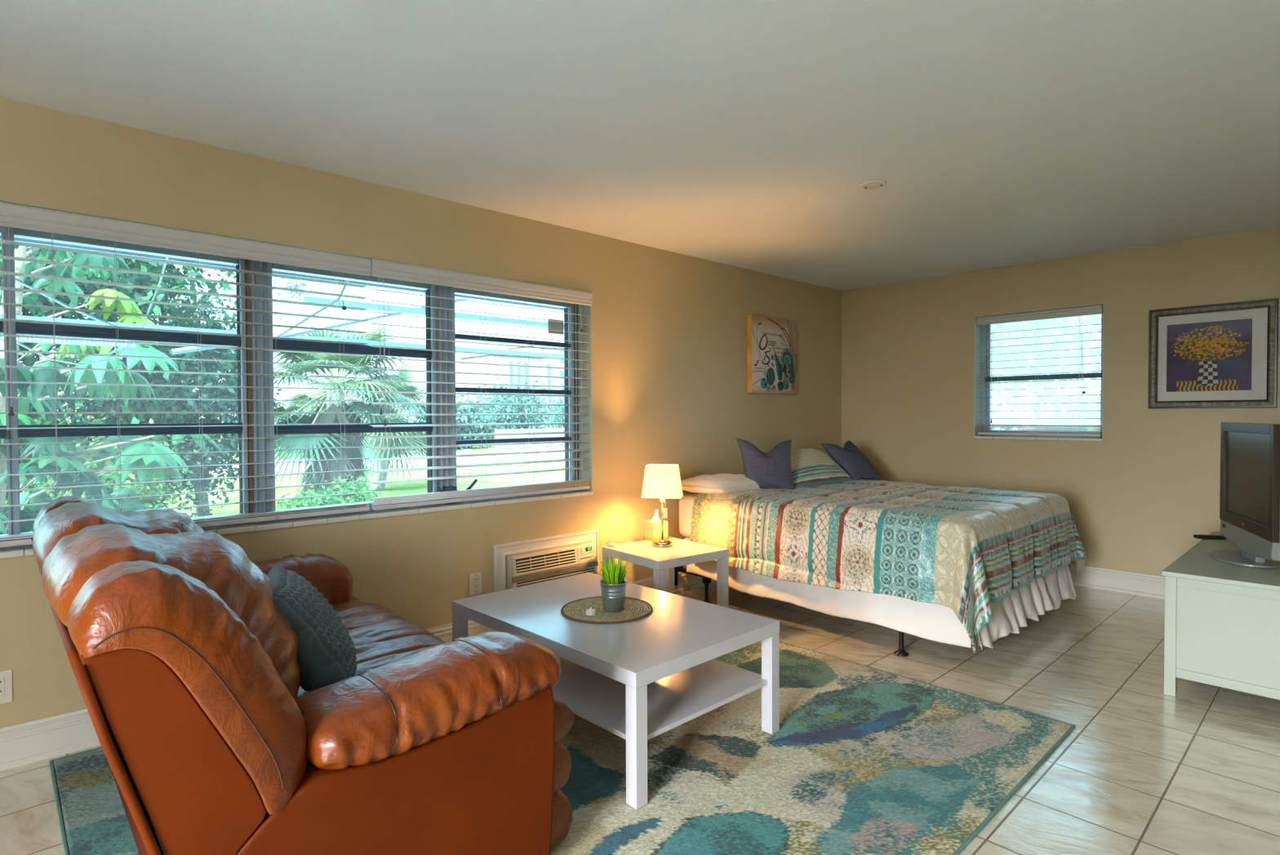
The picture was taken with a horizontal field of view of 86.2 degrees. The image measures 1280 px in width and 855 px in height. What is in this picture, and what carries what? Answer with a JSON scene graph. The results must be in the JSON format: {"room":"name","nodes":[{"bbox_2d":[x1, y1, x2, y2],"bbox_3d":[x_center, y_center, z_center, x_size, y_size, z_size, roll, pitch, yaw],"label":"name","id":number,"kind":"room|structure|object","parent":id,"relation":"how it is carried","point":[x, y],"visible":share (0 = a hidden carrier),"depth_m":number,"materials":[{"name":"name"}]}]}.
{"room":"studio apartment","nodes":[
{"label":"studio apartment","id":0,"kind":"room"},
{"bbox_2d":[0,97,841,727],"bbox_3d":[-1.085,-0.007,3.744,8.400,2.412,0.200,-1,1,-43],"label":"wall","id":1,"kind":"structure","parent":0,"point":[669,328],"depth_m":3.73,"materials":[{"name":"paint"}]},
{"bbox_2d":[0,669,13,703],"bbox_3d":[-2.306,0.937,2.459,0.076,0.118,0.008,-1,1,-43],"label":"wall outlet","id":2,"kind":"object","parent":1,"relation":"attached to","point":[6,676],"visible":1,"depth_m":2.47,"materials":[{"name":"beige plastic"}]},
{"bbox_2d":[0,677,4,697],"bbox_3d":[-2.305,0.937,2.457,0.034,0.068,0.002,-1,1,-43],"label":"receptacle","id":3,"kind":"object","parent":2,"relation":"attached to","point":[2,679],"depth_m":2.46,"materials":[{"name":"beige plastic"}]},
{"bbox_2d":[0,235,564,311],"bbox_3d":[0.171,-1.192,2.533,10.200,0.585,5.540,-1,1,-43],"label":"eave","id":4,"kind":"object","parent":1,"relation":"attached to","point":[16,239],"visible":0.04,"depth_m":4.08,"materials":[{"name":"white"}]},
{"bbox_2d":[16,257,168,365],"bbox_3d":[-2.529,-0.613,3.030,0.832,0.672,0.172,-1,1,-29],"label":"cable","id":5,"kind":"object","parent":4,"relation":"hanging from","point":[166,258],"visible":0.68,"depth_m":3.15,"materials":[{"name":"grey plastic"}]},
{"bbox_2d":[0,270,349,347],"bbox_3d":[-2.364,-0.685,3.373,1.855,0.546,0.252,-1,1,-31],"label":"cable","id":6,"kind":"object","parent":4,"relation":"hanging from","point":[31,287],"visible":0.32,"depth_m":3.28,"materials":[{"name":"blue plastic"}]},
{"bbox_2d":[0,200,593,558],"bbox_3d":[-1.678,-0.188,3.173,3.602,1.287,0.212,-1,1,-43],"label":"window","id":7,"kind":"structure","parent":1,"relation":"in","point":[16,327],"depth_m":3.17,"materials":[{"name":"paint"}]},
{"bbox_2d":[0,201,370,547],"bbox_3d":[-2.137,-0.190,2.651,2.175,1.241,0.089,-1,1,-43],"label":"window blind","id":8,"kind":"object","parent":7,"relation":"attached to","point":[13,215],"visible":0.84,"depth_m":2.83,"materials":[{"name":"grey plastic"}]},
{"bbox_2d":[368,258,592,510],"bbox_3d":[-0.835,-0.219,3.876,1.392,1.241,0.097,-1,1,-43],"label":"window blind","id":9,"kind":"object","parent":7,"relation":"attached to","point":[379,268],"visible":1,"depth_m":3.78,"materials":[{"name":"grey plastic"}]},
{"bbox_2d":[0,571,716,770],"bbox_3d":[-1.075,1.129,3.614,8.200,0.146,0.028,-1,1,-43],"label":"baseboard","id":10,"kind":"structure","parent":1,"relation":"attached to","point":[24,743],"depth_m":2.57,"materials":[{"name":"white paint"}]},
{"bbox_2d":[469,571,481,594],"bbox_3d":[-0.908,0.860,3.780,0.076,0.118,0.008,-1,1,-43],"label":"wall outlet","id":11,"kind":"object","parent":1,"relation":"attached to","point":[475,578],"visible":1,"depth_m":3.78,"materials":[{"name":"beige plastic"}]},
{"bbox_2d":[473,576,479,589],"bbox_3d":[-0.906,0.860,3.778,0.034,0.068,0.002,-1,1,-43],"label":"receptacle","id":12,"kind":"object","parent":11,"relation":"attached to","point":[476,579],"depth_m":3.78,"materials":[{"name":"beige plastic"}]},
{"bbox_2d":[493,528,598,591],"bbox_3d":[-0.519,0.850,4.090,0.759,0.385,0.094,-1,1,-43],"label":"air conditioner","id":13,"kind":"object","parent":1,"relation":"attached to","point":[532,561],"visible":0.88,"depth_m":4.03,"materials":[{"name":"white paint"}]},
{"bbox_2d":[515,549,576,573],"bbox_3d":[-0.545,0.782,4.013,0.421,0.076,0.019,-1,1,-43],"label":"air vent","id":14,"kind":"object","parent":13,"relation":"attached to","point":[553,559],"depth_m":4.01,"materials":[{"name":"white plastic"}]},
{"bbox_2d":[618,559,626,578],"bbox_3d":[-0.094,0.999,4.519,0.092,0.297,0.039,-1,1,-43],"label":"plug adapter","id":15,"kind":"object","parent":1,"relation":"attached to","point":[622,561],"visible":0.19,"depth_m":4.48,"materials":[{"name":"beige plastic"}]},
{"bbox_2d":[746,314,796,394],"bbox_3d":[1.097,-0.587,5.624,0.628,0.616,0.051,-1,1,-43],"label":"print","id":16,"kind":"object","parent":1,"relation":"attached to","point":[771,342],"visible":1,"depth_m":5.58,"materials":[{"name":"multicoloured"}]},
{"bbox_2d":[0,0,1279,290],"bbox_3d":[0.245,-1.264,2.162,8.600,0.150,4.300,-1,1,-43],"label":"ceiling","id":17,"kind":"structure","parent":0,"point":[744,134],"depth_m":2.55,"materials":[{"name":"paint"}]},
{"bbox_2d":[860,179,886,189],"bbox_3d":[1.166,-1.208,3.416,0.126,0.016,0.126,-1,1,-43],"label":"ceiling plate","id":18,"kind":"object","parent":17,"relation":"attached to","point":[873,184],"visible":1,"depth_m":3.40,"materials":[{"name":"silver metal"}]},
{"bbox_2d":[0,582,1279,854],"bbox_3d":[0.256,1.272,2.209,8.600,0.100,4.300,-1,1,-43],"label":"floor","id":19,"kind":"structure","parent":0,"point":[1142,769],"depth_m":2.65,"materials":[{"name":"tile"}]},
{"bbox_2d":[48,640,1075,854],"bbox_3d":[-0.205,1.209,2.625,3.011,0.014,2.508,-1,1,-43],"label":"area rug","id":20,"kind":"object","parent":19,"relation":"on","point":[861,759],"visible":0.32,"depth_m":2.38,"materials":[{"name":"teal carpet"}]},
{"bbox_2d":[31,495,574,854],"bbox_3d":[-1.156,0.721,2.203,1.167,0.985,1.826,-1,1,-43],"label":"sofa","id":21,"kind":"object","parent":20,"relation":"on","point":[182,656],"visible":0.97,"depth_m":1.52,"materials":[{"name":"brown leather"}]},
{"bbox_2d":[33,495,102,532],"bbox_3d":[-1.939,0.506,2.493,0.401,0.526,0.258,-1,1,-43],"label":"cushion","id":22,"kind":"object","parent":21,"relation":"on","point":[57,502],"depth_m":2.37,"materials":[{"name":"brown leather"}]},
{"bbox_2d":[32,501,204,568],"bbox_3d":[-1.604,0.506,2.208,0.528,0.543,0.633,-1,1,-43],"label":"cushion","id":23,"kind":"object","parent":21,"relation":"on","point":[68,518],"depth_m":2.03,"materials":[{"name":"brown leather"}]},
{"bbox_2d":[41,523,299,699],"bbox_3d":[-1.173,0.510,1.748,0.524,0.546,0.644,-1,1,-43],"label":"cushion","id":24,"kind":"object","parent":21,"relation":"on","point":[219,562],"depth_m":1.62,"materials":[{"name":"brown leather"}]},
{"bbox_2d":[66,560,306,813],"bbox_3d":[-0.904,0.523,1.393,0.397,0.523,0.261,-1,1,-43],"label":"cushion","id":25,"kind":"object","parent":21,"relation":"on","point":[201,718],"depth_m":1.28,"materials":[{"name":"brown leather"}]},
{"bbox_2d":[266,566,356,691],"bbox_3d":[-0.966,0.598,1.980,0.267,0.343,0.340,-1,1,-25],"label":"throw pillow","id":26,"kind":"object","parent":21,"relation":"on","point":[326,651],"visible":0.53,"depth_m":1.88,"materials":[{"name":"teal fabric"}]},
{"bbox_2d":[296,634,445,698],"bbox_3d":[-0.832,0.837,2.075,0.875,0.176,0.634,-1,1,-43],"label":"seat cushion","id":27,"kind":"object","parent":21,"relation":"on","point":[372,654],"depth_m":2.33,"materials":[{"name":"brown leather"}]},
{"bbox_2d":[331,600,435,646],"bbox_3d":[-1.259,0.826,2.530,0.868,0.174,0.620,-1,1,-43],"label":"seat cushion","id":28,"kind":"object","parent":21,"relation":"on","point":[366,622],"depth_m":2.60,"materials":[{"name":"brown leather"}]},
{"bbox_2d":[451,572,779,808],"bbox_3d":[-0.138,0.980,2.857,0.780,0.436,1.180,-1,1,-44],"label":"coffee table","id":29,"kind":"object","parent":20,"relation":"on","point":[639,680],"visible":0.83,"depth_m":2.59,"materials":[{"name":"grey paint"}]},
{"bbox_2d":[560,595,653,623],"bbox_3d":[-0.138,0.757,2.854,0.383,0.008,0.383,-1,1,-43],"label":"placemat","id":30,"kind":"object","parent":29,"relation":"on","point":[634,609],"visible":0.83,"depth_m":2.81,"materials":[{"name":"wicker"}]},
{"bbox_2d":[586,606,595,615],"bbox_3d":[-0.199,0.741,2.773,0.039,0.031,0.039,-1,1,-43],"label":"tealight","id":31,"kind":"object","parent":30,"relation":"on","point":[590,611],"visible":1,"depth_m":2.76,"materials":[{"name":"white wax"}]},
{"bbox_2d":[576,554,652,612],"bbox_3d":[-0.121,0.639,2.867,0.302,0.228,0.308,-1,1,-43],"label":"potted grass","id":32,"kind":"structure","parent":30,"relation":"on","point":[613,584],"depth_m":2.80,"materials":[{"name":"metal"}]},
{"bbox_2d":[599,577,626,612],"bbox_3d":[-0.111,0.695,2.838,0.116,0.118,0.116,-1,1,-43],"label":"pot","id":33,"kind":"object","parent":32,"relation":"attached to","point":[613,590],"depth_m":2.80,"materials":[{"name":"metal"}]},
{"bbox_2d":[551,656,767,739],"bbox_3d":[-0.138,0.998,2.857,0.736,0.018,1.136,-1,1,-44],"label":"shelf","id":34,"kind":"object","parent":29,"relation":"attached to","point":[674,700],"depth_m":2.56,"materials":[{"name":"grey paint"}]},
{"bbox_2d":[602,536,728,607],"bbox_3d":[0.152,0.953,4.189,0.550,0.436,0.550,-1,1,-38],"label":"side table","id":35,"kind":"object","parent":19,"relation":"on","point":[663,560],"visible":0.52,"depth_m":4.11,"materials":[{"name":"grey paint"}]},
{"bbox_2d":[606,541,614,546],"bbox_3d":[-0.183,0.725,4.270,0.040,0.018,0.090,0,1,-12],"label":"remote control","id":36,"kind":"object","parent":35,"relation":"on","point":[609,543],"visible":1,"depth_m":4.24,"materials":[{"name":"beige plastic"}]},
{"bbox_2d":[612,463,683,546],"bbox_3d":[0.034,0.483,4.278,0.461,0.501,0.154,0,1,10],"label":"table lamp","id":37,"kind":"object","parent":35,"relation":"on","point":[661,482],"visible":1,"depth_m":4.19,"materials":[{"name":"white fabric"}]},
{"bbox_2d":[643,509,667,541],"bbox_3d":[0.101,0.633,4.455,0.117,0.195,0.117,-1,1,-35],"label":"tissue box","id":38,"kind":"object","parent":35,"relation":"on","point":[651,528],"visible":0.91,"depth_m":4.42,"materials":[{"name":"beige paper"}]},
{"bbox_2d":[674,493,1076,656],"bbox_3d":[1.517,0.822,4.589,1.658,0.700,2.093,-1,1,-43],"label":"bed","id":39,"kind":"object","parent":19,"relation":"on","point":[928,620],"visible":0.38,"depth_m":3.81,"materials":[{"name":"beige fabric"}]},
{"bbox_2d":[689,479,1087,653],"bbox_3d":[1.592,0.727,4.457,1.867,0.632,1.882,-1,1,-43],"label":"comforter","id":40,"kind":"object","parent":39,"relation":"on","point":[963,549],"visible":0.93,"depth_m":3.81,"materials":[{"name":"multicoloured fabric"}]},
{"bbox_2d":[680,473,764,493],"bbox_3d":[0.600,0.381,4.751,0.729,0.114,0.460,-1,1,-43],"label":"bed pillow","id":41,"kind":"object","parent":40,"relation":"on","point":[717,483],"visible":0.83,"depth_m":4.58,"materials":[{"name":"beige fabric"}]},
{"bbox_2d":[736,437,795,488],"bbox_3d":[0.882,0.255,4.740,0.408,0.365,0.179,0,1,-8],"label":"throw pillow","id":42,"kind":"object","parent":40,"relation":"on","point":[772,468],"visible":0.91,"depth_m":4.69,"materials":[{"name":"blue fabric"}]},
{"bbox_2d":[790,448,853,487],"bbox_3d":[1.247,0.301,5.172,0.941,0.273,0.430,-1,1,-43],"label":"bed pillow","id":43,"kind":"object","parent":40,"relation":"on","point":[810,467],"visible":0.78,"depth_m":5.07,"materials":[{"name":"multicoloured fabric"}]},
{"bbox_2d":[820,440,882,479],"bbox_3d":[1.679,0.266,5.447,0.372,0.310,0.334,-1,1,-34],"label":"throw pillow","id":44,"kind":"object","parent":40,"relation":"on","point":[850,458],"visible":0.94,"depth_m":5.39,"materials":[{"name":"blue fabric"}]},
{"bbox_2d":[1161,531,1279,699],"bbox_3d":[3.030,0.909,3.404,1.474,0.556,0.497,-1,1,-43],"label":"tv stand","id":45,"kind":"object","parent":19,"relation":"on","point":[1222,619],"visible":0.88,"depth_m":2.95,"materials":[{"name":"grey wood"}]},
{"bbox_2d":[1193,533,1226,539],"bbox_3d":[3.210,0.611,3.822,0.190,0.020,0.044,0,1,11],"label":"remote control","id":46,"kind":"object","parent":45,"relation":"on","point":[1198,535],"visible":0.76,"depth_m":3.81,"materials":[{"name":"black plastic"}]},
{"bbox_2d":[1208,422,1279,568],"bbox_3d":[2.886,0.307,3.271,0.240,0.654,0.734,0,1,29],"label":"television","id":47,"kind":"object","parent":45,"relation":"on","point":[1250,491],"visible":1,"depth_m":3.20,"materials":[{"name":"black plastic"}]},
{"bbox_2d":[841,225,1279,576],"bbox_3d":[3.371,-0.050,4.997,0.200,2.412,4.100,-1,1,-43],"label":"wall","id":48,"kind":"structure","parent":0,"point":[1138,496],"depth_m":4.99,"materials":[{"name":"paint"}]},
{"bbox_2d":[973,303,1103,440],"bbox_3d":[3.082,-0.400,5.286,0.212,0.987,0.888,-1,1,-43],"label":"window","id":49,"kind":"structure","parent":48,"relation":"in","point":[980,329],"depth_m":5.55,"materials":[{"name":"white"}]},
{"bbox_2d":[976,304,1102,436],"bbox_3d":[3.038,-0.409,5.240,0.089,0.945,0.858,-1,1,-43],"label":"window blind","id":50,"kind":"object","parent":49,"relation":"attached to","point":[1095,309],"visible":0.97,"depth_m":5.21,"materials":[{"name":"grey plastic"}]},
{"bbox_2d":[1067,563,1164,598],"bbox_3d":[3.235,1.084,5.002,0.028,0.146,3.871,-1,1,-43],"label":"baseboard","id":51,"kind":"structure","parent":48,"relation":"attached to","point":[1140,584],"depth_m":4.83,"materials":[{"name":"white paint"}]},
{"bbox_2d":[1148,297,1278,408],"bbox_3d":[3.713,-0.462,4.456,0.032,0.670,0.647,-1,1,-43],"label":"framed print","id":52,"kind":"object","parent":48,"relation":"attached to","point":[1217,355],"visible":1,"depth_m":4.45,"materials":[{"name":"paper"}]},
{"label":"outside","id":53,"kind":"structure","parent":0,"visible":0},
{"bbox_2d":[20,426,1099,531],"bbox_3d":[-14.878,1.179,38.751,160.000,0.300,190.000,-1,1,-43],"label":"lawn","id":54,"kind":"structure","parent":53,"point":[462,483],"depth_m":17.73,"materials":[{"name":"green plant"}]},
{"bbox_2d":[4,391,199,516],"bbox_3d":[-6.705,0.689,8.390,2.000,2.284,2.194,0,1,-6],"label":"shrub","id":55,"kind":"object","parent":54,"relation":"on","point":[105,477],"visible":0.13,"depth_m":8.29,"materials":[{"name":"green plant"}]},
{"bbox_2d":[0,243,236,505],"bbox_3d":[-8.265,-0.944,8.573,5.897,5.790,3.709,-1,1,-41],"label":"leafy tree","id":56,"kind":"object","parent":54,"relation":"on","point":[133,264],"visible":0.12,"depth_m":8.98,"materials":[{"name":"green plant"}]},
{"bbox_2d":[56,286,284,517],"bbox_3d":[-7.071,-0.465,10.521,2.451,4.251,2.828,0,1,8],"label":"leafy tree","id":57,"kind":"object","parent":54,"relation":"on","point":[184,379],"visible":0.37,"depth_m":10.26,"materials":[{"name":"green plant"}]},
{"bbox_2d":[156,265,333,477],"bbox_3d":[-11.316,-2.040,18.708,5.642,6.854,2.324,-1,1,-43],"label":"pine tree","id":58,"kind":"object","parent":54,"relation":"on","point":[303,284],"visible":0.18,"depth_m":19.62,"materials":[{"name":"green plant"}]},
{"bbox_2d":[274,401,366,453],"bbox_3d":[-15.107,0.270,32.335,5.420,3.410,3.022,-1,1,-43],"label":"bushy tree","id":59,"kind":"object","parent":54,"relation":"on","point":[305,407],"visible":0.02,"depth_m":31.63,"materials":[{"name":"green plant"}]},
{"bbox_2d":[275,470,381,509],"bbox_3d":[-4.364,1.157,9.597,1.708,1.036,1.968,-1,1,-43],"label":"shrub","id":60,"kind":"object","parent":54,"relation":"on","point":[333,500],"visible":0.31,"depth_m":9.74,"materials":[{"name":"green plant"}]},
{"bbox_2d":[272,319,426,502],"bbox_3d":[-5.263,-0.263,11.984,3.392,3.507,3.490,-1,1,-43],"label":"fan palm","id":61,"kind":"object","parent":54,"relation":"on","point":[370,408],"visible":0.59,"depth_m":11.64,"materials":[{"name":"green plant"}]},
{"bbox_2d":[346,361,458,490],"bbox_3d":[-5.668,-0.042,15.789,3.037,3.006,3.332,-1,1,-43],"label":"fan palm","id":62,"kind":"object","parent":54,"relation":"on","point":[371,453],"visible":0.35,"depth_m":15.18,"materials":[{"name":"green plant"}]},
{"bbox_2d":[406,386,511,451],"bbox_3d":[-9.323,-0.210,34.373,6.002,3.766,3.236,-1,1,-43],"label":"bushy tree","id":63,"kind":"object","parent":54,"relation":"on","point":[459,408],"visible":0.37,"depth_m":34.42,"materials":[{"name":"green plant"}]},
{"bbox_2d":[463,448,471,469],"bbox_3d":[-5.425,0.998,21.537,0.180,0.620,0.180,-1,1,-43],"label":"bollard","id":64,"kind":"object","parent":54,"relation":"on","point":[467,460],"visible":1,"depth_m":21.47,"materials":[{"name":"grey"}]},
{"bbox_2d":[488,448,496,466],"bbox_3d":[-4.803,0.981,22.262,0.180,0.620,0.180,-1,1,-43],"label":"bollard","id":65,"kind":"object","parent":54,"relation":"on","point":[492,459],"visible":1,"depth_m":22.19,"materials":[{"name":"grey"}]},
{"bbox_2d":[457,340,564,427],"bbox_3d":[-13.098,-5.668,94.007,21.700,11.320,8.400,-1,1,-43],"label":"apartment building","id":66,"kind":"structure","parent":54,"relation":"on","point":[472,357],"depth_m":87.54,"materials":[{"name":"grey paint"}]},
{"bbox_2d":[465,376,559,439],"bbox_3d":[-7.761,-0.784,43.223,7.067,4.783,4.067,-1,1,-43],"label":"bushy tree","id":67,"kind":"object","parent":54,"relation":"on","point":[511,398],"visible":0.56,"depth_m":42.52,"materials":[{"name":"green plant"}]},
{"bbox_2d":[511,446,519,465],"bbox_3d":[-4.182,0.965,22.988,0.180,0.620,0.180,-1,1,-43],"label":"bollard","id":68,"kind":"object","parent":54,"relation":"on","point":[515,457],"visible":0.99,"depth_m":22.93,"materials":[{"name":"grey"}]},
{"bbox_2d":[29,426,1021,482],"bbox_3d":[-5.948,1.149,29.302,140.000,0.028,6.000,-1,1,-43],"label":"road","id":69,"kind":"structure","parent":54,"relation":"on","point":[548,454],"depth_m":26.59,"materials":[{"name":"grey asphalt"}]},
{"bbox_2d":[494,426,564,449],"bbox_3d":[-5.279,0.533,34.935,4.830,1.050,0.120,-1,1,-43],"label":"fence","id":70,"kind":"object","parent":54,"relation":"on","point":[522,429],"visible":0.6,"depth_m":34.53,"materials":[{"name":"white"}]},
{"bbox_2d":[532,445,538,463],"bbox_3d":[-3.629,0.948,23.785,0.180,0.620,0.180,-1,1,-43],"label":"bollard","id":71,"kind":"object","parent":54,"relation":"on","point":[534,447],"visible":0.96,"depth_m":23.72,"materials":[{"name":"grey"}]},
{"bbox_2d":[528,383,564,428],"bbox_3d":[-3.328,-0.647,40.875,7.006,4.541,3.809,-1,1,-43],"label":"bushy tree","id":72,"kind":"object","parent":54,"relation":"on","point":[560,418],"visible":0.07,"depth_m":39.53,"materials":[{"name":"green plant"}]},
{"bbox_2d":[991,314,1101,431],"bbox_3d":[7.669,-0.772,11.594,7.178,4.437,2.801,1,1,36],"label":"outdoor view","id":73,"kind":"object","parent":54,"relation":"on","point":[1065,322],"visible":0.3,"depth_m":11.61,"materials":[{"name":"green plant"}]},
{"bbox_3d":[0.868,1.747,-2.504,18.200,0.160,20.400,-1,1,-43],"label":"patio slab","id":74,"kind":"object","parent":54,"relation":"on","visible":0},
{"bbox_2d":[0,244,222,534],"bbox_3d":[-4.843,-0.107,5.177,2.627,3.450,2.500,-1,1,-41],"label":"tree","id":75,"kind":"object","parent":74,"relation":"on","point":[25,389],"visible":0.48,"depth_m":5.27,"materials":[{"name":"green plant"}]},
{"bbox_2d":[0,295,564,358],"bbox_3d":[-1.319,0.183,5.743,10.400,2.801,1.038,-1,1,-43],"label":"frame","id":76,"kind":"object","parent":74,"relation":"on","point":[392,308],"visible":0.25,"depth_m":5.13,"materials":[{"name":"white metal"}]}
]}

